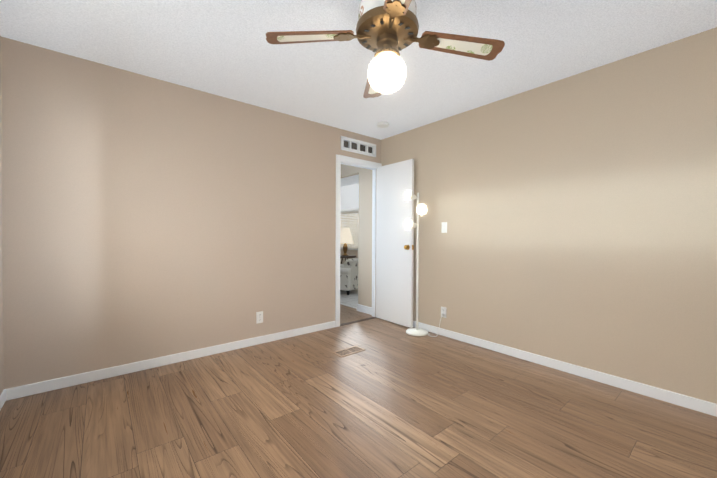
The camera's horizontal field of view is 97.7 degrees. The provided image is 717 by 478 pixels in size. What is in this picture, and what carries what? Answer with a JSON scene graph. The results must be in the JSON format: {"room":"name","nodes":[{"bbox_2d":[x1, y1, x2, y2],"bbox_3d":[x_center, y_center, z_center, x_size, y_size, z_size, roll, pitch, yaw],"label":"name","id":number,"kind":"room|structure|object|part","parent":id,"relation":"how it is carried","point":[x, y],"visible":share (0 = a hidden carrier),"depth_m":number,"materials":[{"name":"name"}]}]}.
{"room":"empty bedroom","nodes":[
{"label":"empty bedroom","id":0,"kind":"room"},
{"bbox_2d":[0,36,3,394],"bbox_3d":[-1.223,-0.107,0.609,0.100,2.440,3.980,0,1,-40],"label":"wall","id":1,"kind":"structure","parent":0,"point":[1,329],"depth_m":2.08,"materials":[{"name":"paint"}]},
{"bbox_2d":[0,389,7,409],"bbox_3d":[-1.186,1.074,0.657,0.015,0.078,3.786,0,1,-40],"label":"baseboard","id":2,"kind":"structure","parent":1,"relation":"attached to","point":[4,395],"depth_m":2.06,"materials":[{"name":"white wood"}]},
{"bbox_2d":[1,37,380,388],"bbox_3d":[-1.072,-0.136,3.248,3.690,2.440,0.100,0,1,-40],"label":"wall","id":3,"kind":"structure","parent":0,"point":[144,217],"depth_m":2.61,"materials":[{"name":"paint"}]},
{"bbox_2d":[8,321,335,399],"bbox_3d":[-1.326,1.047,2.986,2.703,0.078,0.015,0,1,-40],"label":"baseboard","id":4,"kind":"structure","parent":3,"relation":"attached to","point":[58,383],"depth_m":2.62,"materials":[{"name":"white wood"}]},
{"bbox_2d":[256,311,262,323],"bbox_3d":[-1.020,0.809,3.235,0.072,0.118,0.009,0,1,-40],"label":"electrical outlet","id":5,"kind":"object","parent":3,"relation":"attached to","point":[259,317],"visible":1,"depth_m":3.23,"materials":[{"name":"white plastic"}]},
{"bbox_2d":[335,154,381,326],"bbox_3d":[-0.021,0.023,4.117,0.761,2.117,0.132,0,1,-40],"label":"door frame","id":6,"kind":"structure","parent":3,"relation":"attached to","point":[354,162],"depth_m":3.88,"materials":[{"name":"white wood"}]},
{"bbox_2d":[376,159,413,327],"bbox_3d":[0.450,0.053,4.019,0.133,2.035,0.640,0,1,-40],"label":"door","id":7,"kind":"structure","parent":6,"relation":"attached to","point":[394,252],"depth_m":3.98,"materials":[{"name":"painted wood"},{"name":"brass"}]},
{"bbox_2d":[341,136,375,156],"bbox_3d":[-0.002,-1.190,4.068,0.587,0.170,0.052,0,1,-40],"label":"air vent","id":8,"kind":"object","parent":3,"relation":"in","point":[357,146],"visible":0.9,"depth_m":4.05,"materials":[{"name":"white metal"}]},
{"bbox_3d":[-0.016,-1.191,4.085,0.567,0.150,0.008,0,1,-40],"label":"panel","id":9,"kind":"part","parent":8,"relation":"part of","materials":[{"name":"white metal"}]},
{"bbox_2d":[340,288,357,308],"bbox_3d":[-0.341,1.094,7.123,2.460,0.100,4.920,0,1,-40],"label":"floor","id":10,"kind":"structure","parent":0,"point":[350,299],"depth_m":5.59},
{"bbox_2d":[340,255,355,263],"bbox_3d":[-0.321,0.721,7.536,0.540,0.644,0.540,0,1,-40],"label":"side table","id":11,"kind":"object","parent":10,"relation":"on","point":[349,256],"visible":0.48,"depth_m":7.34,"materials":[{"name":"brown wood"}]},
{"bbox_2d":[340,228,352,255],"bbox_3d":[-0.318,0.069,7.529,0.400,0.660,0.400,0,1,-40],"label":"table lamp","id":12,"kind":"object","parent":11,"relation":"on","point":[345,236],"visible":0.96,"depth_m":7.42,"materials":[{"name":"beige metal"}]},
{"bbox_3d":[-0.317,-0.081,7.527,0.400,0.360,0.400,0,1,-40],"label":"lamp shade","id":13,"kind":"part","parent":12,"relation":"part of","materials":[{"name":"beige fabric"}]},
{"bbox_2d":[340,258,357,294],"bbox_3d":[-0.271,0.716,6.305,0.664,0.675,0.790,1,1,25],"label":"armchair","id":14,"kind":"object","parent":10,"relation":"on","point":[348,275],"visible":0.54,"depth_m":5.91,"materials":[{"name":"fabric"}]},
{"bbox_2d":[340,249,357,263],"bbox_3d":[0.536,-0.180,7.827,0.100,2.440,4.920,0,1,-40],"label":"wall","id":15,"kind":"structure","parent":0,"point":[352,252],"depth_m":8.71,"materials":[{"name":"beige paint"}]},
{"bbox_2d":[340,209,358,249],"bbox_3d":[-0.293,-0.250,8.809,0.130,1.090,1.430,0,1,-40],"label":"window","id":16,"kind":"structure","parent":15,"relation":"in","point":[349,225],"depth_m":8.65,"materials":[{"name":"white"}]},
{"bbox_2d":[340,211,358,248],"bbox_3d":[-0.335,-0.251,8.774,0.032,1.009,1.350,0,1,-40],"label":"window blinds","id":17,"kind":"object","parent":16,"relation":"attached to","point":[354,228],"visible":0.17,"depth_m":8.58,"materials":[{"name":"white plastic"}]},
{"bbox_2d":[340,183,358,210],"bbox_3d":[0.093,-1.095,8.045,0.300,0.620,3.800,0,1,-40],"label":"window","id":18,"kind":"structure","parent":0,"point":[349,197],"depth_m":8.21,"materials":[{"name":"white glass"}]},
{"bbox_2d":[340,304,372,323],"bbox_3d":[-1.947,1.102,5.769,1.740,0.100,4.965,0,1,-40],"label":"floor","id":19,"kind":"structure","parent":0,"point":[349,314],"depth_m":4.43,"materials":[{"name":"brown wood"}]},
{"bbox_2d":[340,317,376,325],"bbox_3d":[-0.007,1.127,4.113,0.645,0.104,0.060,0,1,-40],"label":"trim","id":20,"kind":"structure","parent":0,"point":[357,321],"depth_m":4.09,"materials":[{"name":"brown"}]},
{"bbox_2d":[0,318,716,477],"bbox_3d":[0.188,1.157,1.727,3.690,0.100,3.880,0,1,-40],"label":"floor","id":21,"kind":"structure","parent":0,"point":[393,400],"depth_m":1.90,"materials":[{"name":"brown wood"}]},
{"bbox_2d":[332,345,365,356],"bbox_3d":[-0.092,1.088,3.041,0.302,0.005,0.147,0,1,-40],"label":"floor vent","id":22,"kind":"object","parent":21,"relation":"in","point":[348,351],"visible":1,"depth_m":3.03,"materials":[{"name":"beige metal"}]},
{"bbox_3d":[-0.092,1.090,3.041,0.292,0.001,0.137,0,1,-40],"label":"panel","id":23,"kind":"part","parent":22,"relation":"part of","materials":[{"name":"beige metal"}]},
{"bbox_2d":[404,190,427,335],"bbox_3d":[0.676,0.269,3.593,0.301,1.638,0.287,0,1,-40],"label":"floor lamp","id":24,"kind":"object","parent":21,"relation":"on","point":[410,224],"visible":1,"depth_m":3.60,"materials":[{"name":"beige metal"}]},
{"bbox_2d":[0,0,716,186],"bbox_3d":[-0.468,-1.416,4.401,6.100,0.100,8.900,0,1,-40],"label":"ceiling","id":25,"kind":"structure","parent":0,"point":[224,48],"depth_m":2.17,"materials":[{"name":"white paint"}]},
{"bbox_2d":[377,121,388,127],"bbox_3d":[0.286,-1.334,3.676,0.144,0.041,0.144,0,1,-40],"label":"smoke detector","id":26,"kind":"object","parent":25,"relation":"attached to","point":[383,124],"visible":1,"depth_m":3.64,"materials":[{"name":"white plastic"}]},
{"bbox_2d":[266,0,504,97],"bbox_3d":[0.158,-1.076,1.732,0.992,0.514,0.992,1,1,40],"label":"ceiling fan","id":27,"kind":"object","parent":25,"relation":"hanging from","point":[387,31],"visible":1,"depth_m":1.69,"materials":[{"name":"brown metal"}]},
{"bbox_3d":[0.157,-0.916,1.734,0.210,0.198,0.210,0,1,-40],"label":"globe","id":28,"kind":"part","parent":27,"relation":"part of","materials":[{"name":"white glass"}]},
{"bbox_2d":[341,27,716,403],"bbox_3d":[-0.018,-0.149,4.791,0.100,2.440,8.900,0,1,-40],"label":"wall","id":29,"kind":"structure","parent":0,"point":[577,213],"depth_m":2.50,"materials":[{"name":"paint"}]},
{"bbox_2d":[357,304,371,314],"bbox_3d":[0.109,1.025,4.560,0.040,0.100,0.395,0,1,-40],"label":"baseboard","id":30,"kind":"structure","parent":29,"relation":"attached to","point":[365,309],"depth_m":4.56,"materials":[{"name":"white wood"}]},
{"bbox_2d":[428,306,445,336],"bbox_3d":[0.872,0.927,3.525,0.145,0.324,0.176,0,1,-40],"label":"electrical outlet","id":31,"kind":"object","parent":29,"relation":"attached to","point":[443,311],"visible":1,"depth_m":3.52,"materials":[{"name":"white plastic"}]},
{"bbox_2d":[441,222,446,232],"bbox_3d":[0.961,-0.129,3.516,0.010,0.118,0.072,0,1,-40],"label":"light switch","id":32,"kind":"object","parent":29,"relation":"attached to","point":[444,228],"visible":1,"depth_m":3.51,"materials":[{"name":"white plastic"}]},
{"bbox_2d":[413,321,716,416],"bbox_3d":[1.500,1.061,2.871,0.015,0.078,3.783,0,1,-40],"label":"baseboard","id":33,"kind":"structure","parent":29,"relation":"attached to","point":[699,405],"depth_m":2.46,"materials":[{"name":"white wood"}]}
]}

